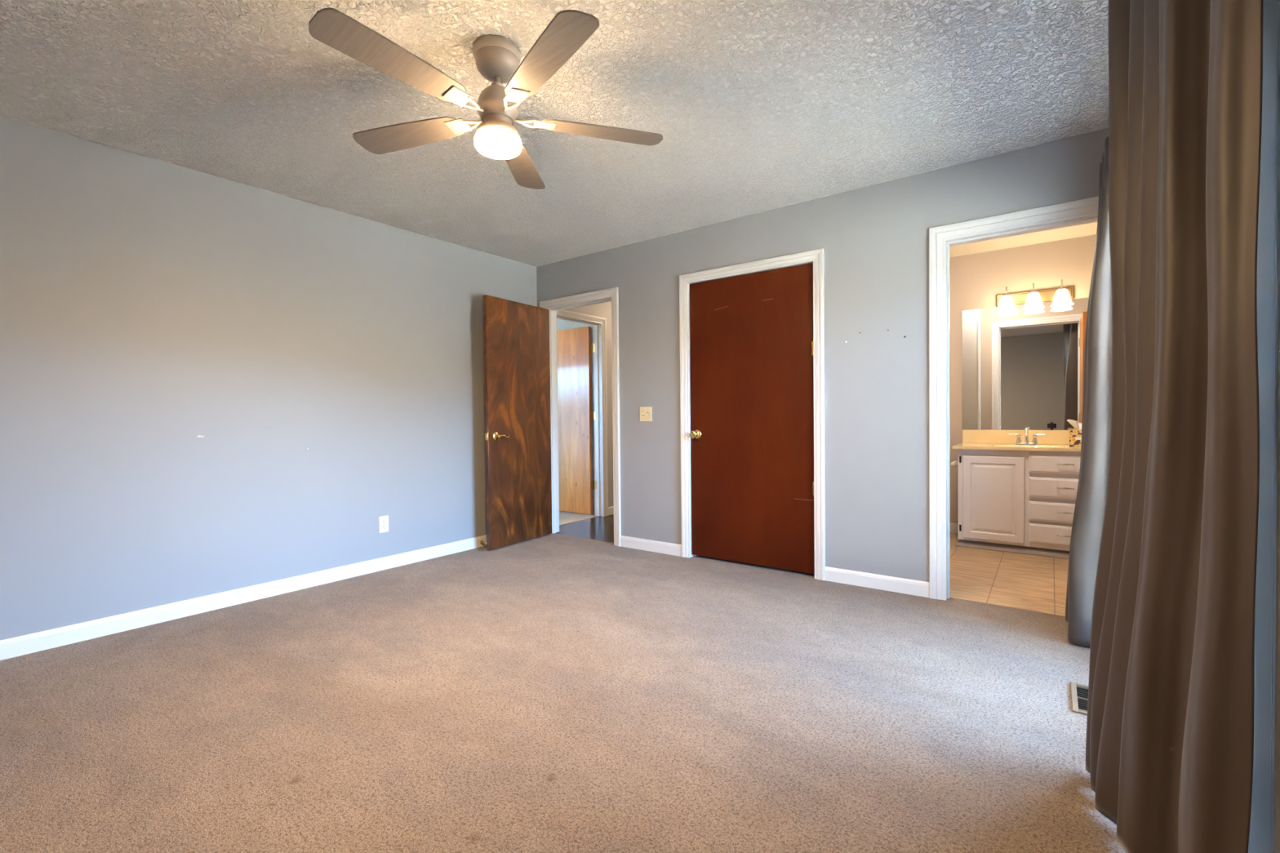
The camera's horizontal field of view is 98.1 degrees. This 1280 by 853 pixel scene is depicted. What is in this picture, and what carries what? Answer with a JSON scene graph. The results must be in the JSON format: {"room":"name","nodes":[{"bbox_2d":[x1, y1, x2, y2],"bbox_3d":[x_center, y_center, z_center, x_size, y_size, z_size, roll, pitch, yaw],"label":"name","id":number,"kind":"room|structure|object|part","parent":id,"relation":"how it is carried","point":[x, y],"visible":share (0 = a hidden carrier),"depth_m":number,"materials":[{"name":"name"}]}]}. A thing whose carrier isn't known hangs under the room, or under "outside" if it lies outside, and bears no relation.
{"room":"empty bedroom","nodes":[
{"label":"empty bedroom","id":0,"kind":"room"},
{"bbox_2d":[0,115,537,639],"bbox_3d":[-2.325,-0.195,3.324,0.120,2.680,4.520,0,1,36],"label":"wall","id":1,"kind":"structure","parent":0,"point":[149,307],"depth_m":3.10,"materials":[{"name":"grey paint"}]},
{"bbox_2d":[0,534,487,660],"bbox_3d":[-2.224,0.980,3.353,0.013,0.087,4.400,0,1,36],"label":"baseboard","id":2,"kind":"structure","parent":1,"relation":"attached to","point":[26,644],"depth_m":3.09,"materials":[{"name":"white paint"}]},
{"bbox_2d":[378,515,388,533],"bbox_3d":[-1.807,0.690,3.920,0.008,0.116,0.070,0,1,36],"label":"power outlet","id":3,"kind":"object","parent":1,"relation":"attached to","point":[384,520],"visible":1,"depth_m":3.92,"materials":[{"name":"beige plastic"}]},
{"bbox_2d":[0,0,1108,266],"bbox_3d":[-0.598,-1.471,2.089,4.120,0.120,4.400,0,1,36],"label":"ceiling","id":4,"kind":"structure","parent":0,"point":[757,106],"depth_m":2.40,"materials":[{"name":"white paint"}]},
{"bbox_2d":[308,7,662,189],"bbox_3d":[-0.565,-1.219,2.045,1.253,0.383,1.198,0,1,36],"label":"ceiling fan","id":5,"kind":"object","parent":4,"relation":"hanging from","point":[497,58],"visible":1,"depth_m":2.00,"materials":[{"name":"brown metal"}]},
{"bbox_3d":[-0.776,-1.156,1.760,0.135,0.027,0.485,0,1,36],"label":"blade","id":6,"kind":"part","parent":5,"relation":"part of","materials":[{"name":"brown wood"}]},
{"bbox_3d":[-0.921,-1.162,2.216,0.485,0.027,0.135,0,1,18],"label":"blade","id":7,"kind":"part","parent":5,"relation":"part of","materials":[{"name":"brown wood"}]},
{"bbox_3d":[-0.533,-1.060,2.089,0.173,0.045,0.173,0,1,36],"label":"lamp shade","id":8,"kind":"part","parent":5,"relation":"part of","materials":[{"name":"white glass"}]},
{"bbox_2d":[478,141,517,159],"bbox_3d":[-0.533,-1.033,2.090,0.143,0.008,0.143,0,1,36],"label":"diffuser","id":9,"kind":"object","parent":5,"relation":"attached to","point":[493,149],"depth_m":2.07,"materials":[{"name":"white glass"}]},
{"bbox_3d":[-0.531,-1.171,2.495,0.135,0.027,0.485,-1,1,0],"label":"blade","id":10,"kind":"part","parent":5,"relation":"part of","materials":[{"name":"brown wood"}]},
{"bbox_3d":[-0.297,-1.161,1.756,0.135,0.027,0.485,-1,1,-36],"label":"blade","id":11,"kind":"part","parent":5,"relation":"part of","materials":[{"name":"brown wood"}]},
{"bbox_3d":[-0.146,-1.170,2.210,0.485,0.027,0.135,-1,1,-18],"label":"blade","id":12,"kind":"part","parent":5,"relation":"part of","materials":[{"name":"brown wood"}]},
{"bbox_2d":[0,508,1125,852],"bbox_3d":[-1.631,1.050,4.907,9.120,0.121,7.600,0,1,36],"label":"floor","id":13,"kind":"structure","parent":0,"point":[553,692],"depth_m":1.97,"materials":[{"name":"beige carpet"}]},
{"bbox_2d":[955,448,1080,559],"bbox_3d":[3.046,0.562,4.369,0.931,0.778,0.576,0,1,36],"label":"bathroom vanity","id":14,"kind":"object","parent":13,"relation":"on","point":[1023,502],"visible":0.71,"depth_m":4.20,"materials":[{"name":"white paint"}]},
{"bbox_2d":[951,460,957,466],"bbox_3d":[2.633,0.311,4.622,0.067,0.048,0.188,0,1,36],"label":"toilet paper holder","id":15,"kind":"object","parent":14,"relation":"attached to","point":[953,464],"visible":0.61,"depth_m":4.56,"materials":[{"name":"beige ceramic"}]},
{"bbox_3d":[2.728,0.557,4.298,0.401,0.650,0.019,0,1,36],"label":"cabinet door","id":16,"kind":"part","parent":14,"relation":"part of","materials":[{"name":"white paint"}]},
{"bbox_2d":[952,430,1080,451],"bbox_3d":[3.048,0.151,4.375,0.963,0.231,0.573,0,1,36],"label":"countertop","id":17,"kind":"structure","parent":14,"relation":"on","point":[1054,440],"depth_m":4.52,"materials":[{"name":"beige stone"}]},
{"bbox_2d":[1008,427,1045,444],"bbox_3d":[3.098,0.078,4.454,0.246,0.142,0.124,0,1,36],"label":"faucet","id":18,"kind":"object","parent":17,"relation":"on","point":[1034,442],"visible":1,"depth_m":4.47,"materials":[{"name":"silver metal"}]},
{"bbox_3d":[3.059,0.097,4.532,0.092,0.076,0.044,0,1,36],"label":"handle","id":19,"kind":"part","parent":18,"relation":"part of","materials":[{"name":"silver metal"}]},
{"bbox_3d":[3.097,0.072,4.453,0.040,0.130,0.121,0,1,36],"label":"spout","id":20,"kind":"part","parent":18,"relation":"part of","materials":[{"name":"silver metal"}]},
{"bbox_3d":[3.122,0.140,4.487,0.153,0.016,0.045,0,1,36],"label":"plate","id":21,"kind":"part","parent":18,"relation":"part of","materials":[{"name":"silver metal"}]},
{"bbox_3d":[3.183,0.097,4.440,0.092,0.076,0.044,0,1,36],"label":"handle","id":22,"kind":"part","parent":18,"relation":"part of","materials":[{"name":"silver metal"}]},
{"bbox_2d":[1067,419,1081,446],"bbox_3d":[3.344,0.049,4.245,0.122,0.202,0.113,0,1,36],"label":"tissue box","id":23,"kind":"object","parent":17,"relation":"on","point":[1075,435],"visible":0.83,"depth_m":4.22,"materials":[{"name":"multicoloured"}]},
{"bbox_3d":[3.090,0.797,4.036,0.438,0.146,0.019,0,1,36],"label":"drawer","id":24,"kind":"part","parent":14,"relation":"part of","materials":[{"name":"white paint"}]},
{"bbox_3d":[3.088,0.630,4.033,0.438,0.143,0.019,0,1,36],"label":"drawer","id":25,"kind":"part","parent":14,"relation":"part of","materials":[{"name":"white paint"}]},
{"bbox_3d":[3.086,0.453,4.030,0.438,0.150,0.019,0,1,36],"label":"drawer","id":26,"kind":"part","parent":14,"relation":"part of","materials":[{"name":"white paint"}]},
{"bbox_3d":[3.084,0.279,4.027,0.438,0.131,0.019,0,1,36],"label":"drawer","id":27,"kind":"part","parent":14,"relation":"part of","materials":[{"name":"white paint"}]},
{"bbox_3d":[3.074,0.789,4.015,0.103,0.013,0.032,0,1,36],"label":"drawer pull","id":28,"kind":"part","parent":14,"relation":"part of","materials":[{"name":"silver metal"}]},
{"bbox_3d":[3.072,0.623,4.012,0.103,0.013,0.032,0,1,36],"label":"drawer pull","id":29,"kind":"part","parent":14,"relation":"part of","materials":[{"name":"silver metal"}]},
{"bbox_3d":[3.070,0.445,4.009,0.103,0.013,0.032,0,1,36],"label":"drawer pull","id":30,"kind":"part","parent":14,"relation":"part of","materials":[{"name":"silver metal"}]},
{"bbox_3d":[3.069,0.272,4.006,0.103,0.013,0.032,0,1,36],"label":"drawer pull","id":31,"kind":"part","parent":14,"relation":"part of","materials":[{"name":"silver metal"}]},
{"bbox_2d":[1070,681,1088,715],"bbox_3d":[1.652,1.005,2.038,0.110,0.008,0.260,0,1,36],"label":"floor vent","id":32,"kind":"object","parent":13,"relation":"in","point":[1079,692],"visible":0.41,"depth_m":2.06,"materials":[{"name":"white metal"}]},
{"bbox_2d":[556,318,594,508],"bbox_3d":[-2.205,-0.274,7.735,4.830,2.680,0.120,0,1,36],"label":"door frame","id":33,"kind":"structure","parent":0,"point":[562,324],"depth_m":6.46,"materials":[{"name":"white paint"}]},
{"bbox_2d":[565,301,613,506],"bbox_3d":[-0.036,-0.275,6.505,0.120,2.680,3.080,0,1,36],"label":"wall","id":34,"kind":"structure","parent":0,"point":[602,309],"depth_m":6.00,"materials":[{"name":"beige paint"}]},
{"bbox_2d":[556,326,596,515],"bbox_3d":[-0.806,-0.063,6.177,0.798,2.020,0.040,0,1,36],"label":"door","id":35,"kind":"structure","parent":34,"relation":"in","point":[575,348],"depth_m":6.08,"materials":[{"name":"orange wood"}]},
{"bbox_2d":[556,309,608,516],"bbox_3d":[-0.673,-0.089,5.628,0.139,2.113,0.901,0,1,36],"label":"door frame","id":36,"kind":"structure","parent":34,"relation":"attached to","point":[597,361],"depth_m":5.92,"materials":[{"name":"white paint"}]},
{"bbox_2d":[608,506,613,515],"bbox_3d":[0.836,0.894,6.452,1.350,0.087,2.177,0,1,36],"label":"baseboard","id":37,"kind":"structure","parent":34,"relation":"attached to","point":[611,509],"depth_m":6.01,"materials":[{"name":"white paint"}]},
{"bbox_2d":[697,555,814,575],"bbox_3d":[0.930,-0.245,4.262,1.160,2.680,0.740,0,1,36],"label":"threshold","id":38,"kind":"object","parent":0,"point":[697,555],"depth_m":3.92,"materials":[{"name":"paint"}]},
{"bbox_2d":[536,128,1108,582],"bbox_3d":[0.758,-0.237,3.929,4.120,2.680,0.120,0,1,36],"label":"wall","id":39,"kind":"structure","parent":0,"point":[874,239],"depth_m":3.43,"materials":[{"name":"grey paint"}]},
{"bbox_2d":[483,294,551,550],"bbox_3d":[-1.014,-0.035,4.716,0.147,2.020,0.774,0,1,32],"label":"door","id":40,"kind":"structure","parent":39,"relation":"in","point":[517,356],"depth_m":4.64,"materials":[{"name":"brown wood"}]},
{"bbox_3d":[-1.217,0.080,4.397,0.027,0.058,0.013,0,1,32],"label":"latch plate","id":41,"kind":"part","parent":40,"relation":"part of","materials":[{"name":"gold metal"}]},
{"bbox_3d":[-1.115,0.077,4.474,0.056,0.066,0.144,0,1,32],"label":"handle","id":42,"kind":"part","parent":40,"relation":"part of","materials":[{"name":"gold metal"}]},
{"bbox_2d":[539,287,621,546],"bbox_3d":[-0.492,-0.077,4.857,0.901,2.113,0.158,0,1,36],"label":"door frame","id":43,"kind":"structure","parent":39,"relation":"attached to","point":[611,292],"depth_m":4.74,"materials":[{"name":"white paint"}]},
{"bbox_2d":[640,406,652,421],"bbox_3d":[0.042,-0.098,4.377,0.116,0.114,0.016,0,1,36],"label":"light switch","id":44,"kind":"object","parent":39,"relation":"attached to","point":[646,415],"visible":1,"depth_m":4.38,"materials":[{"name":"beige plastic"}]},
{"bbox_2d":[689,262,814,573],"bbox_3d":[0.747,-0.047,3.862,0.938,2.018,0.103,0,1,36],"label":"door","id":45,"kind":"structure","parent":39,"relation":"in","point":[752,433],"depth_m":3.85,"materials":[{"name":"red paint"}]},
{"bbox_3d":[0.405,0.058,4.096,0.068,0.068,0.068,0,1,36],"label":"knob","id":46,"kind":"part","parent":45,"relation":"part of","materials":[{"name":"gold metal"}]},
{"bbox_2d":[679,248,825,580],"bbox_3d":[0.776,-0.074,3.908,1.076,2.113,0.139,0,1,36],"label":"door frame","id":47,"kind":"structure","parent":39,"relation":"attached to","point":[816,256],"depth_m":3.68,"materials":[{"name":"white paint"}]},
{"bbox_2d":[620,535,929,597],"bbox_3d":[0.372,0.939,4.162,3.227,0.087,0.013,0,1,36],"label":"baseboard","id":48,"kind":"structure","parent":39,"relation":"attached to","point":[907,586],"depth_m":3.45,"materials":[{"name":"white paint"}]},
{"bbox_2d":[928,196,1098,600],"bbox_3d":[2.057,-0.071,2.977,0.886,2.113,0.164,0,1,36],"label":"door frame","id":49,"kind":"structure","parent":39,"relation":"attached to","point":[938,236],"depth_m":3.14,"materials":[{"name":"white paint"}]},
{"bbox_2d":[950,234,1096,523],"bbox_3d":[3.076,-0.277,4.777,1.680,2.680,0.120,0,1,36],"label":"wall","id":50,"kind":"structure","parent":0,"point":[976,279],"depth_m":4.72,"materials":[{"name":"beige paint"}]},
{"bbox_2d":[962,430,1069,444],"bbox_3d":[3.215,0.088,4.593,0.953,0.115,0.022,0,1,36],"label":"backsplash","id":51,"kind":"structure","parent":50,"relation":"attached to","point":[1052,437],"depth_m":4.66,"materials":[{"name":"beige stone"}]},
{"bbox_2d":[962,297,1088,430],"bbox_3d":[3.212,-0.493,4.593,0.957,1.040,0.006,0,1,36],"label":"wall mirror","id":52,"kind":"object","parent":50,"relation":"attached to","point":[1022,369],"visible":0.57,"depth_m":4.61,"materials":[{"name":"white mirror"}]},
{"bbox_2d":[995,279,1074,312],"bbox_3d":[3.176,-1.052,4.485,0.524,0.204,0.200,0,1,36],"label":"vanity light","id":53,"kind":"object","parent":50,"relation":"attached to","point":[1060,296],"visible":1,"depth_m":4.48,"materials":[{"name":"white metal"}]},
{"bbox_3d":[3.014,-1.014,4.573,0.148,0.128,0.148,0,1,36],"label":"lamp shade","id":54,"kind":"part","parent":53,"relation":"part of","materials":[{"name":"white glass"}]},
{"bbox_3d":[3.161,-1.014,4.465,0.148,0.128,0.148,0,1,36],"label":"lamp shade","id":55,"kind":"part","parent":53,"relation":"part of","materials":[{"name":"white glass"}]},
{"bbox_3d":[3.228,-1.064,4.556,0.524,0.104,0.022,0,1,36],"label":"plate","id":56,"kind":"part","parent":53,"relation":"part of","materials":[{"name":"gold metal"}]},
{"bbox_3d":[3.307,-1.014,4.356,0.148,0.128,0.148,0,1,36],"label":"lamp shade","id":57,"kind":"part","parent":53,"relation":"part of","materials":[{"name":"white glass"}]},
{"bbox_2d":[950,222,1097,257],"bbox_3d":[2.443,-1.535,3.932,1.420,0.120,1.940,0,1,36],"label":"ceiling","id":58,"kind":"structure","parent":0,"point":[1091,228],"depth_m":4.44,"materials":[{"name":"beige paint"}]},
{"bbox_3d":[1.093,-0.186,0.798,0.140,2.680,4.520,0,1,36],"label":"wall","id":59,"kind":"structure","parent":0,"visible":0},
{"bbox_2d":[1248,0,1279,852],"bbox_3d":[1.661,-0.038,1.700,0.019,2.100,1.860,0,1,36],"label":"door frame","id":60,"kind":"structure","parent":59,"relation":"attached to","point":[1259,825],"depth_m":1.04,"materials":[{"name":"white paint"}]},
{"bbox_3d":[1.603,-1.258,1.691,0.104,0.065,2.358,0,1,36],"label":"curtain rod","id":61,"kind":"object","parent":59,"relation":"attached to","visible":0},
{"bbox_2d":[1065,136,1111,646],"bbox_3d":[2.125,-0.141,2.587,0.223,2.243,0.370,0,1,36],"label":"curtain","id":62,"kind":"object","parent":61,"relation":"hanging from","point":[1091,499],"visible":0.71,"depth_m":2.47,"materials":[{"name":"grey fabric"}]},
{"bbox_2d":[1085,0,1262,852],"bbox_3d":[1.188,-0.109,1.282,0.188,2.243,0.753,0,1,34],"label":"curtain","id":63,"kind":"object","parent":61,"relation":"hanging from","point":[1170,737],"visible":1,"depth_m":1.22,"materials":[{"name":"brown fabric"}]},
{"bbox_3d":[1.837,-0.257,4.412,0.120,2.680,1.940,0,1,36],"label":"wall","id":64,"kind":"structure","parent":0,"visible":0},
{"bbox_2d":[950,522,958,533],"bbox_3d":[2.091,0.920,4.255,0.480,0.087,1.940,0,1,36],"label":"baseboard","id":65,"kind":"structure","parent":64,"relation":"attached to","point":[953,526],"depth_m":4.93,"materials":[{"name":"white paint"}]}
]}

